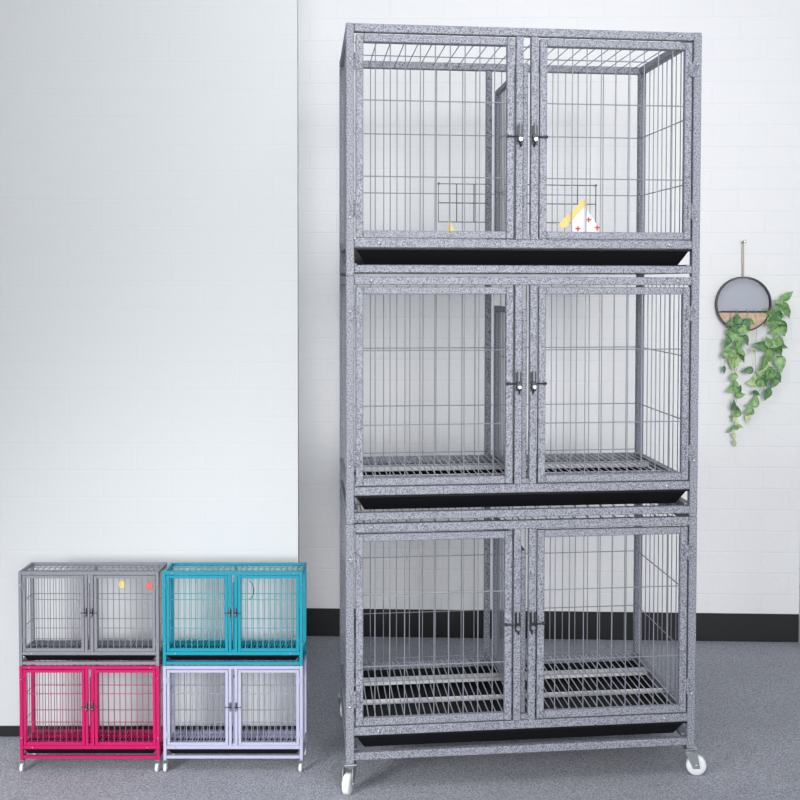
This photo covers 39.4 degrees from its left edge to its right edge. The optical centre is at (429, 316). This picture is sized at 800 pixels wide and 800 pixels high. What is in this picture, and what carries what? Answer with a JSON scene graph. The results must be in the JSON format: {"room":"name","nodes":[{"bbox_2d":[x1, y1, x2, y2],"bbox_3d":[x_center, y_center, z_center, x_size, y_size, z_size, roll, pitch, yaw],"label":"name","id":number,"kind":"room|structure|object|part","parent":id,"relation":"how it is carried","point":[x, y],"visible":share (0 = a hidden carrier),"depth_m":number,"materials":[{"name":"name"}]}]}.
{"room":"pet kennel room","nodes":[
{"label":"pet kennel room","id":0,"kind":"room"},
{"bbox_2d":[0,0,298,725],"bbox_3d":[-1.678,-0.216,3.741,2.576,2.794,1.078,0,2,-1],"label":"wall","id":1,"kind":"structure","parent":0,"point":[149,149],"depth_m":3.23,"materials":[{"name":"white paint"}]},
{"bbox_2d":[0,726,295,736],"bbox_3d":[-1.640,1.211,3.310,2.511,0.031,0.246,0,2,3],"label":"baseboard","id":2,"kind":"structure","parent":1,"relation":"attached to","point":[5,731],"depth_m":3.26,"materials":[{"name":"black"}]},
{"bbox_2d":[0,636,799,799],"bbox_3d":[-0.088,1.330,1.768,9.000,0.100,6.700,0,2,-6],"label":"floor","id":3,"kind":"structure","parent":0,"point":[747,694],"depth_m":3.08,"materials":[{"name":"grey carpet"}]},
{"bbox_2d":[19,655,162,771],"bbox_3d":[-0.924,1.091,3.081,0.382,0.288,0.128,0,2,0],"label":"cage","id":4,"kind":"object","parent":3,"relation":"on","point":[94,740],"visible":0.88,"depth_m":3.03,"materials":[{"name":"pink paint"}]},
{"bbox_3d":[-1.109,1.078,3.033,0.009,0.258,0.009,0,2,0],"label":"corner post","id":5,"kind":"part","parent":4,"relation":"part of","materials":[{"name":"pink metal"}]},
{"bbox_3d":[-1.109,1.075,3.125,0.009,0.258,0.009,0,2,0],"label":"corner post","id":6,"kind":"part","parent":4,"relation":"part of","materials":[{"name":"metal"}]},
{"bbox_3d":[-1.020,1.063,3.033,0.166,0.208,0.007,0,2,0],"label":"door","id":7,"kind":"part","parent":4,"relation":"part of","materials":[{"name":"pink paint"}]},
{"bbox_3d":[-0.931,1.063,3.034,0.008,0.211,0.008,0,2,0],"label":"post","id":8,"kind":"part","parent":4,"relation":"part of","materials":[{"name":"pink metal"}]},
{"bbox_3d":[-0.923,0.954,3.030,0.362,0.009,0.008,0,2,0],"label":"rail","id":9,"kind":"part","parent":4,"relation":"part of","materials":[{"name":"pink metal"}]},
{"bbox_3d":[-0.924,1.173,3.037,0.362,0.009,0.008,0,2,0],"label":"floor rail","id":10,"kind":"part","parent":4,"relation":"part of","materials":[{"name":"metal"}]},
{"bbox_2d":[18,562,166,665],"bbox_3d":[-0.923,0.819,3.068,0.379,0.258,0.108,0,2,0],"label":"cage","id":11,"kind":"object","parent":4,"relation":"on","point":[93,648],"visible":0.96,"depth_m":3.03,"materials":[{"name":"grey paint"}]},
{"bbox_3d":[-1.108,0.820,3.025,0.009,0.258,0.009,0,2,0],"label":"corner post","id":12,"kind":"part","parent":11,"relation":"part of","materials":[{"name":"grey metal"}]},
{"bbox_3d":[-1.108,0.694,3.067,0.008,0.009,0.084,0,2,0],"label":"rail","id":13,"kind":"part","parent":11,"relation":"part of","materials":[{"name":"grey metal"}]},
{"bbox_3d":[-1.109,0.817,3.117,0.009,0.258,0.009,0,2,0],"label":"corner post","id":14,"kind":"part","parent":11,"relation":"part of","materials":[{"name":"grey metal"}]},
{"bbox_3d":[-1.019,0.805,3.025,0.166,0.208,0.007,0,2,0],"label":"door","id":15,"kind":"part","parent":11,"relation":"part of","materials":[{"name":"grey paint"}]},
{"bbox_3d":[-0.930,0.805,3.025,0.008,0.211,0.008,0,2,0],"label":"post","id":16,"kind":"part","parent":11,"relation":"part of","materials":[{"name":"grey metal"}]},
{"bbox_3d":[-0.923,0.695,3.022,0.362,0.009,0.008,0,2,0],"label":"rail","id":17,"kind":"part","parent":11,"relation":"part of","materials":[{"name":"grey metal"}]},
{"bbox_3d":[-0.923,0.915,3.029,0.362,0.009,0.008,0,2,0],"label":"floor rail","id":18,"kind":"part","parent":11,"relation":"part of","materials":[{"name":"grey metal"}]},
{"bbox_3d":[-0.914,0.805,3.025,0.008,0.211,0.008,0,2,0],"label":"post","id":19,"kind":"part","parent":11,"relation":"part of","materials":[{"name":"grey metal"}]},
{"bbox_2d":[22,646,162,664],"bbox_3d":[-0.923,0.931,3.075,0.385,0.026,0.139,0,2,-6],"label":"tray","id":20,"kind":"object","parent":11,"relation":"on","point":[53,652],"depth_m":3.03,"materials":[{"name":"grey paint"}]},
{"bbox_3d":[-0.923,0.692,3.114,0.362,0.009,0.008,0,2,0],"label":"rail","id":21,"kind":"part","parent":11,"relation":"part of","materials":[{"name":"grey metal"}]},
{"bbox_3d":[-0.924,0.912,3.121,0.362,0.009,0.008,0,2,0],"label":"floor rail","id":22,"kind":"part","parent":11,"relation":"part of","materials":[{"name":"grey metal"}]},
{"bbox_2d":[118,578,125,587],"bbox_3d":[-0.836,0.718,3.030,0.021,0.044,0.002,0,2,-1],"label":"tag","id":23,"kind":"object","parent":11,"relation":"hanging from","point":[120,583],"visible":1,"depth_m":3.03,"materials":[{"name":"yellow paper"}]},
{"bbox_3d":[-0.826,0.806,3.026,0.165,0.208,0.007,0,2,0],"label":"door","id":24,"kind":"part","parent":11,"relation":"part of","materials":[{"name":"grey metal"}]},
{"bbox_2d":[146,578,151,589],"bbox_3d":[-0.761,0.720,3.031,0.021,0.048,0.002,0,2,0],"label":"tag","id":25,"kind":"object","parent":11,"relation":"hanging from","point":[149,582],"visible":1,"depth_m":3.03,"materials":[{"name":"red plastic"}]},
{"bbox_3d":[-0.738,0.820,3.026,0.009,0.258,0.009,0,2,0],"label":"corner post","id":26,"kind":"part","parent":11,"relation":"part of","materials":[{"name":"grey metal"}]},
{"bbox_3d":[-0.738,0.694,3.068,0.008,0.009,0.084,0,2,0],"label":"rail","id":27,"kind":"part","parent":11,"relation":"part of","materials":[{"name":"grey metal"}]},
{"bbox_2d":[23,738,162,758],"bbox_3d":[-0.924,1.189,3.084,0.385,0.026,0.139,0,2,-6],"label":"tray","id":28,"kind":"object","parent":4,"relation":"on","point":[73,745],"depth_m":3.03,"materials":[{"name":"pink paint"}]},
{"bbox_3d":[-0.915,1.063,3.034,0.008,0.211,0.008,0,2,0],"label":"post","id":29,"kind":"part","parent":4,"relation":"part of","materials":[{"name":"pink metal"}]},
{"bbox_3d":[-0.924,1.170,3.129,0.362,0.009,0.008,0,2,0],"label":"floor rail","id":30,"kind":"part","parent":4,"relation":"part of","materials":[{"name":"pink metal"}]},
{"bbox_3d":[-0.827,1.064,3.034,0.165,0.208,0.007,0,2,0],"label":"door","id":31,"kind":"part","parent":4,"relation":"part of","materials":[{"name":"metal"}]},
{"bbox_3d":[-0.738,1.078,3.035,0.009,0.258,0.009,0,2,0],"label":"corner post","id":32,"kind":"part","parent":4,"relation":"part of","materials":[{"name":"metal"}]},
{"bbox_2d":[163,654,306,771],"bbox_3d":[-0.534,1.092,3.082,0.382,0.288,0.128,0,2,0],"label":"cage","id":33,"kind":"object","parent":3,"relation":"on","point":[237,740],"visible":0.92,"depth_m":3.04,"materials":[{"name":"purple paint"}]},
{"bbox_3d":[-0.719,1.078,3.035,0.009,0.258,0.009,0,2,0],"label":"corner post","id":34,"kind":"part","parent":33,"relation":"part of","materials":[{"name":"white metal"}]},
{"bbox_3d":[-0.720,1.075,3.127,0.009,0.258,0.009,0,2,0],"label":"corner post","id":35,"kind":"part","parent":33,"relation":"part of","materials":[{"name":"white metal"}]},
{"bbox_3d":[-0.630,1.064,3.035,0.166,0.208,0.007,0,2,0],"label":"door","id":36,"kind":"part","parent":33,"relation":"part of","materials":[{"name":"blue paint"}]},
{"bbox_3d":[-0.541,1.064,3.035,0.008,0.211,0.008,0,2,0],"label":"post","id":37,"kind":"part","parent":33,"relation":"part of","materials":[{"name":"white metal"}]},
{"bbox_3d":[-0.534,0.954,3.032,0.362,0.009,0.008,0,2,0],"label":"rail","id":38,"kind":"part","parent":33,"relation":"part of","materials":[{"name":"white metal"}]},
{"bbox_3d":[-0.534,1.174,3.039,0.362,0.009,0.008,0,2,0],"label":"floor rail","id":39,"kind":"part","parent":33,"relation":"part of","materials":[{"name":"metal"}]},
{"bbox_2d":[162,562,306,665],"bbox_3d":[-0.534,0.819,3.070,0.379,0.258,0.109,0,2,0],"label":"cage","id":40,"kind":"object","parent":33,"relation":"on","point":[237,648],"visible":1,"depth_m":3.03,"materials":[{"name":"teal paint"}]},
{"bbox_3d":[-0.719,0.820,3.027,0.009,0.258,0.009,0,2,0],"label":"corner post","id":41,"kind":"part","parent":40,"relation":"part of","materials":[{"name":"teal metal"}]},
{"bbox_3d":[-0.719,0.694,3.069,0.008,0.009,0.084,0,2,0],"label":"rail","id":42,"kind":"part","parent":40,"relation":"part of","materials":[{"name":"teal metal"}]},
{"bbox_3d":[-0.719,0.817,3.119,0.009,0.258,0.009,0,2,0],"label":"corner post","id":43,"kind":"part","parent":40,"relation":"part of","materials":[{"name":"teal metal"}]},
{"bbox_3d":[-0.630,0.806,3.027,0.166,0.208,0.007,0,2,0],"label":"door","id":44,"kind":"part","parent":40,"relation":"part of","materials":[{"name":"teal paint"}]},
{"bbox_3d":[-0.541,0.806,3.027,0.008,0.211,0.008,0,2,0],"label":"post","id":45,"kind":"part","parent":40,"relation":"part of","materials":[{"name":"teal metal"}]},
{"bbox_3d":[-0.533,0.696,3.023,0.362,0.009,0.008,0,2,0],"label":"rail","id":46,"kind":"part","parent":40,"relation":"part of","materials":[{"name":"teal metal"}]},
{"bbox_3d":[-0.534,0.915,3.031,0.362,0.009,0.008,0,2,0],"label":"floor rail","id":47,"kind":"part","parent":40,"relation":"part of","materials":[{"name":"teal metal"}]},
{"bbox_3d":[-0.534,0.912,3.123,0.362,0.009,0.008,0,2,0],"label":"floor rail","id":48,"kind":"part","parent":40,"relation":"part of","materials":[{"name":"teal metal"}]},
{"bbox_2d":[166,646,305,664],"bbox_3d":[-0.534,0.932,3.077,0.385,0.026,0.139,0,2,-6],"label":"tray","id":49,"kind":"object","parent":40,"relation":"on","point":[185,652],"depth_m":3.03,"materials":[{"name":"teal paint"}]},
{"bbox_3d":[-0.525,0.806,3.027,0.008,0.211,0.008,0,2,0],"label":"post","id":50,"kind":"part","parent":40,"relation":"part of","materials":[{"name":"teal metal"}]},
{"bbox_3d":[-0.534,0.693,3.116,0.362,0.009,0.008,0,2,0],"label":"rail","id":51,"kind":"part","parent":40,"relation":"part of","materials":[{"name":"teal metal"}]},
{"bbox_3d":[-0.437,0.806,3.027,0.165,0.208,0.007,0,2,0],"label":"door","id":52,"kind":"part","parent":40,"relation":"part of","materials":[{"name":"teal paint"}]},
{"bbox_3d":[-0.348,0.821,3.028,0.009,0.258,0.009,0,2,0],"label":"corner post","id":53,"kind":"part","parent":40,"relation":"part of","materials":[{"name":"teal metal"}]},
{"bbox_3d":[-0.348,0.695,3.070,0.008,0.009,0.084,0,2,0],"label":"rail","id":54,"kind":"part","parent":40,"relation":"part of","materials":[{"name":"teal metal"}]},
{"bbox_3d":[-0.349,0.818,3.120,0.009,0.258,0.009,0,2,0],"label":"corner post","id":55,"kind":"part","parent":40,"relation":"part of","materials":[{"name":"teal metal"}]},
{"bbox_3d":[-0.535,1.171,3.131,0.362,0.009,0.008,0,2,0],"label":"floor rail","id":56,"kind":"part","parent":33,"relation":"part of","materials":[{"name":"metal"}]},
{"bbox_2d":[167,738,305,758],"bbox_3d":[-0.534,1.190,3.086,0.385,0.026,0.139,0,2,-6],"label":"tray","id":57,"kind":"object","parent":33,"relation":"on","point":[175,746],"depth_m":3.04,"materials":[{"name":"blue paint"}]},
{"bbox_3d":[-0.526,1.064,3.035,0.008,0.211,0.008,0,2,0],"label":"post","id":58,"kind":"part","parent":33,"relation":"part of","materials":[{"name":"metal"}]},
{"bbox_3d":[-0.437,1.065,3.036,0.165,0.208,0.007,0,2,0],"label":"door","id":59,"kind":"part","parent":33,"relation":"part of","materials":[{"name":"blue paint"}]},
{"bbox_3d":[-0.349,1.079,3.037,0.009,0.258,0.009,0,2,0],"label":"corner post","id":60,"kind":"part","parent":33,"relation":"part of","materials":[{"name":"white metal"}]},
{"bbox_3d":[-0.349,1.076,3.129,0.009,0.258,0.009,0,2,0],"label":"corner post","id":61,"kind":"part","parent":33,"relation":"part of","materials":[{"name":"purple metal"}]},
{"bbox_2d":[338,489,705,794],"bbox_3d":[0.232,0.882,3.202,0.986,0.704,0.570,0,2,-6],"label":"cage","id":62,"kind":"object","parent":3,"relation":"on","point":[514,695],"visible":0.91,"depth_m":2.99,"materials":[{"name":"silver metal"}]},
{"bbox_3d":[-0.262,0.838,3.388,0.022,0.629,0.022,0,2,-6],"label":"corner post","id":63,"kind":"part","parent":62,"relation":"part of","materials":[{"name":"silver metal"}]},
{"bbox_3d":[-0.234,0.542,3.138,0.020,0.022,0.462,0,2,-6],"label":"rail","id":64,"kind":"part","parent":62,"relation":"part of","materials":[{"name":"silver metal"}]},
{"bbox_3d":[-0.235,1.075,3.155,0.020,0.022,0.462,0,2,-6],"label":"floor rail","id":65,"kind":"part","parent":62,"relation":"part of","materials":[{"name":"silver metal"}]},
{"bbox_3d":[-0.207,0.853,2.907,0.022,0.629,0.022,0,2,-6],"label":"corner post","id":66,"kind":"part","parent":62,"relation":"part of","materials":[{"name":"silver metal"}]},
{"bbox_3d":[0.012,0.817,2.931,0.412,0.504,0.018,0,2,-6],"label":"door","id":67,"kind":"part","parent":62,"relation":"part of","materials":[{"name":"silver metal"}]},
{"bbox_3d":[0.177,0.800,3.436,0.018,0.511,0.018,0,2,-6],"label":"post","id":68,"kind":"part","parent":62,"relation":"part of","materials":[{"name":"silver metal"}]},
{"bbox_3d":[0.194,1.067,3.447,0.897,0.022,0.020,0,2,-6],"label":"floor rail","id":69,"kind":"part","parent":62,"relation":"part of","materials":[{"name":"silver metal"}]},
{"bbox_2d":[340,661,686,759],"bbox_3d":[0.221,1.119,3.208,0.938,0.064,0.503,0,2,-6],"label":"tray","id":70,"kind":"object","parent":62,"relation":"on","point":[661,724],"depth_m":3.03,"materials":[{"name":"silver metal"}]},
{"bbox_3d":[0.231,0.816,2.955,0.019,0.511,0.019,0,2,-6],"label":"post","id":71,"kind":"part","parent":62,"relation":"part of","materials":[{"name":"silver metal"}]},
{"bbox_2d":[340,276,699,523],"bbox_3d":[0.224,0.209,3.169,0.940,0.642,0.524,0,2,-6],"label":"cage","id":72,"kind":"object","parent":62,"relation":"on","point":[514,477],"visible":1,"depth_m":2.96,"materials":[{"name":"silver metal"}]},
{"bbox_3d":[-0.260,0.202,3.367,0.022,0.642,0.022,0,2,-6],"label":"corner post","id":73,"kind":"part","parent":72,"relation":"part of","materials":[{"name":"silver metal"}]},
{"bbox_3d":[-0.233,-0.099,3.117,0.020,0.022,0.462,0,2,-6],"label":"rail","id":74,"kind":"part","parent":72,"relation":"part of","materials":[{"name":"silver metal"}]},
{"bbox_3d":[-0.234,0.446,3.135,0.020,0.022,0.462,0,2,-6],"label":"floor rail","id":75,"kind":"part","parent":72,"relation":"part of","materials":[{"name":"silver metal"}]},
{"bbox_3d":[-0.206,0.218,2.887,0.022,0.642,0.022,0,2,-6],"label":"corner post","id":76,"kind":"part","parent":72,"relation":"part of","materials":[{"name":"silver metal"}]},
{"bbox_3d":[0.013,0.182,2.910,0.412,0.516,0.018,0,2,-6],"label":"door","id":77,"kind":"part","parent":72,"relation":"part of","materials":[{"name":"silver metal"}]},
{"bbox_3d":[0.178,0.165,3.415,0.018,0.524,0.018,0,2,-6],"label":"post","id":78,"kind":"part","parent":72,"relation":"part of","materials":[{"name":"silver metal"}]},
{"bbox_3d":[0.195,0.438,3.426,0.897,0.022,0.020,0,2,-6],"label":"floor rail","id":79,"kind":"part","parent":72,"relation":"part of","materials":[{"name":"silver metal"}]},
{"bbox_2d":[340,460,688,520],"bbox_3d":[0.223,0.490,3.188,0.938,0.064,0.503,0,2,-6],"label":"tray","id":80,"kind":"object","parent":72,"relation":"on","point":[459,497],"depth_m":2.96,"materials":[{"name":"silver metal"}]},
{"bbox_3d":[0.232,0.180,2.935,0.019,0.524,0.019,0,2,-6],"label":"post","id":81,"kind":"part","parent":72,"relation":"part of","materials":[{"name":"silver metal"}]},
{"bbox_2d":[339,23,701,276],"bbox_3d":[0.226,-0.434,3.148,0.940,0.646,0.524,0,2,-6],"label":"cage","id":82,"kind":"object","parent":72,"relation":"on","point":[640,252],"visible":1,"depth_m":2.93,"materials":[{"name":"silver metal"}]},
{"bbox_3d":[-0.259,-0.442,3.346,0.022,0.646,0.022,0,2,-6],"label":"corner post","id":83,"kind":"part","parent":82,"relation":"part of","materials":[{"name":"silver metal"}]},
{"bbox_3d":[-0.231,-0.745,3.096,0.020,0.022,0.462,0,2,-6],"label":"rail","id":84,"kind":"part","parent":82,"relation":"part of","materials":[{"name":"silver metal"}]},
{"bbox_3d":[-0.232,-0.196,3.114,0.020,0.022,0.462,0,2,-6],"label":"floor rail","id":85,"kind":"part","parent":82,"relation":"part of","materials":[{"name":"silver metal"}]},
{"bbox_3d":[-0.205,-0.426,2.866,0.022,0.646,0.022,0,2,-6],"label":"corner post","id":86,"kind":"part","parent":82,"relation":"part of","materials":[{"name":"silver metal"}]},
{"bbox_3d":[0.015,-0.462,2.889,0.412,0.520,0.018,0,2,-6],"label":"door","id":87,"kind":"part","parent":82,"relation":"part of","materials":[{"name":"silver metal"}]},
{"bbox_2d":[447,222,454,230],"bbox_3d":[0.068,-0.227,2.924,0.065,0.049,0.002,0,2,-6],"label":"card","id":88,"kind":"object","parent":82,"relation":"attached to","point":[451,226],"visible":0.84,"depth_m":2.92,"materials":[{"name":"yellow paper"}]},
{"bbox_3d":[0.179,-0.479,3.394,0.018,0.528,0.018,0,2,-6],"label":"post","id":89,"kind":"part","parent":82,"relation":"part of","materials":[{"name":"silver metal"}]},
{"bbox_3d":[0.198,-0.754,3.387,0.897,0.022,0.020,0,2,-6],"label":"rail","id":90,"kind":"part","parent":82,"relation":"part of","materials":[{"name":"silver metal"}]},
{"bbox_2d":[340,248,691,273],"bbox_3d":[0.224,-0.152,3.167,0.938,0.064,0.503,0,2,-6],"label":"tray","id":91,"kind":"object","parent":82,"relation":"on","point":[352,260],"depth_m":2.93,"materials":[{"name":"black metal"}]},
{"bbox_3d":[0.233,-0.463,2.914,0.019,0.528,0.019,0,2,-6],"label":"post","id":92,"kind":"part","parent":82,"relation":"part of","materials":[{"name":"silver metal"}]},
{"bbox_3d":[0.251,-0.188,2.925,0.897,0.022,0.020,0,2,-6],"label":"floor rail","id":93,"kind":"part","parent":82,"relation":"part of","materials":[{"name":"silver metal"}]},
{"bbox_3d":[0.252,-0.738,2.907,0.897,0.022,0.020,0,2,-6],"label":"rail","id":94,"kind":"part","parent":82,"relation":"part of","materials":[{"name":"silver metal"}]},
{"bbox_3d":[0.273,-0.463,2.918,0.019,0.528,0.019,0,2,-6],"label":"post","id":95,"kind":"part","parent":82,"relation":"part of","materials":[{"name":"silver metal"}]},
{"bbox_2d":[559,199,599,239],"bbox_3d":[0.400,-0.254,2.958,0.120,0.111,0.004,0,2,-6],"label":"card","id":96,"kind":"object","parent":82,"relation":"attached to","point":[579,212],"visible":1,"depth_m":2.96,"materials":[{"name":"white paper"}]},
{"bbox_3d":[0.490,-0.462,2.943,0.410,0.520,0.018,0,2,-6],"label":"door","id":97,"kind":"part","parent":82,"relation":"part of","materials":[{"name":"silver metal"}]},
{"bbox_3d":[0.654,-0.443,3.449,0.022,0.646,0.022,0,2,-6],"label":"corner post","id":98,"kind":"part","parent":82,"relation":"part of","materials":[{"name":"silver metal"}]},
{"bbox_3d":[0.681,-0.747,3.199,0.020,0.022,0.462,0,2,-6],"label":"rail","id":99,"kind":"part","parent":82,"relation":"part of","materials":[{"name":"silver metal"}]},
{"bbox_3d":[0.708,-0.427,2.969,0.022,0.646,0.022,0,2,-6],"label":"corner post","id":100,"kind":"part","parent":82,"relation":"part of","materials":[{"name":"silver metal"}]},
{"bbox_3d":[0.250,0.453,2.946,0.897,0.022,0.020,0,2,-6],"label":"floor rail","id":101,"kind":"part","parent":72,"relation":"part of","materials":[{"name":"silver metal"}]},
{"bbox_3d":[0.251,-0.092,2.928,0.897,0.022,0.020,0,2,-6],"label":"rail","id":102,"kind":"part","parent":72,"relation":"part of","materials":[{"name":"silver metal"}]},
{"bbox_3d":[0.271,0.180,2.939,0.019,0.524,0.019,0,2,-6],"label":"post","id":103,"kind":"part","parent":72,"relation":"part of","materials":[{"name":"silver metal"}]},
{"bbox_3d":[0.489,0.181,2.964,0.410,0.516,0.018,0,2,-6],"label":"door","id":104,"kind":"part","parent":72,"relation":"part of","materials":[{"name":"silver metal"}]},
{"bbox_3d":[0.652,0.201,3.470,0.022,0.642,0.022,0,2,-6],"label":"corner post","id":105,"kind":"part","parent":72,"relation":"part of","materials":[{"name":"silver metal"}]},
{"bbox_3d":[0.679,0.445,3.238,0.020,0.022,0.462,0,2,-6],"label":"floor rail","id":106,"kind":"part","parent":72,"relation":"part of","materials":[{"name":"silver metal"}]},
{"bbox_3d":[0.707,0.216,2.990,0.022,0.642,0.022,0,2,-6],"label":"corner post","id":107,"kind":"part","parent":72,"relation":"part of","materials":[{"name":"silver metal"}]},
{"bbox_3d":[0.248,1.082,2.967,0.897,0.022,0.020,0,2,-6],"label":"floor rail","id":108,"kind":"part","parent":62,"relation":"part of","materials":[{"name":"silver metal"}]},
{"bbox_3d":[0.250,0.549,2.949,0.897,0.022,0.020,0,2,-6],"label":"rail","id":109,"kind":"part","parent":62,"relation":"part of","materials":[{"name":"silver metal"}]},
{"bbox_3d":[0.270,0.816,2.960,0.019,0.511,0.019,0,2,-6],"label":"post","id":110,"kind":"part","parent":62,"relation":"part of","materials":[{"name":"silver metal"}]},
{"bbox_3d":[0.487,0.817,2.985,0.410,0.504,0.018,0,2,-6],"label":"door","id":111,"kind":"part","parent":62,"relation":"part of","materials":[{"name":"silver metal"}]},
{"bbox_3d":[0.651,0.836,3.491,0.022,0.629,0.022,0,2,-6],"label":"corner post","id":112,"kind":"part","parent":62,"relation":"part of","materials":[{"name":"silver metal"}]},
{"bbox_3d":[0.678,1.074,3.258,0.020,0.022,0.462,0,2,-6],"label":"floor rail","id":113,"kind":"part","parent":62,"relation":"part of","materials":[{"name":"silver metal"}]},
{"bbox_3d":[0.679,0.541,3.241,0.020,0.022,0.462,0,2,-6],"label":"rail","id":114,"kind":"part","parent":62,"relation":"part of","materials":[{"name":"silver metal"}]},
{"bbox_3d":[0.705,0.852,3.011,0.022,0.629,0.022,0,2,-6],"label":"corner post","id":115,"kind":"part","parent":62,"relation":"part of","materials":[{"name":"silver metal"}]},
{"bbox_2d":[298,0,799,613],"bbox_3d":[-0.776,-0.267,4.223,4.535,2.720,0.141,0,2,2],"label":"wall","id":116,"kind":"structure","parent":0,"point":[748,516],"depth_m":4.11,"materials":[{"name":"white brick"}]},
{"bbox_2d":[299,608,798,641],"bbox_3d":[-0.840,1.145,4.260,4.415,0.105,0.122,0,2,2],"label":"baseboard","id":117,"kind":"structure","parent":116,"relation":"attached to","point":[739,627],"depth_m":4.15,"materials":[{"name":"black"}]},
{"bbox_2d":[715,242,771,330],"bbox_3d":[1.146,-0.107,4.075,0.201,0.326,0.029,0,2,2],"label":"wall planter","id":118,"kind":"object","parent":116,"relation":"attached to","point":[741,294],"visible":0.9,"depth_m":4.08,"materials":[{"name":"grey"}]},
{"bbox_3d":[1.146,-0.205,4.081,0.010,0.130,0.011,0,2,2],"label":"cord","id":119,"kind":"part","parent":118,"relation":"part of","materials":[{"name":"beige fabric"}]},
{"bbox_2d":[722,291,792,446],"bbox_3d":[1.190,0.195,4.057,0.255,0.573,0.068,0,2,2],"label":"pothos","id":120,"kind":"object","parent":118,"relation":"in","point":[777,344],"visible":1,"depth_m":4.05,"materials":[{"name":"green plant"}]},
{"bbox_2d":[799,564,799,642],"bbox_3d":[1.606,-0.153,2.509,0.120,2.825,3.220,0,2,-6],"label":"wall","id":121,"kind":"structure","parent":0,"point":[799,564],"depth_m":4.12,"materials":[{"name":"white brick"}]}
]}

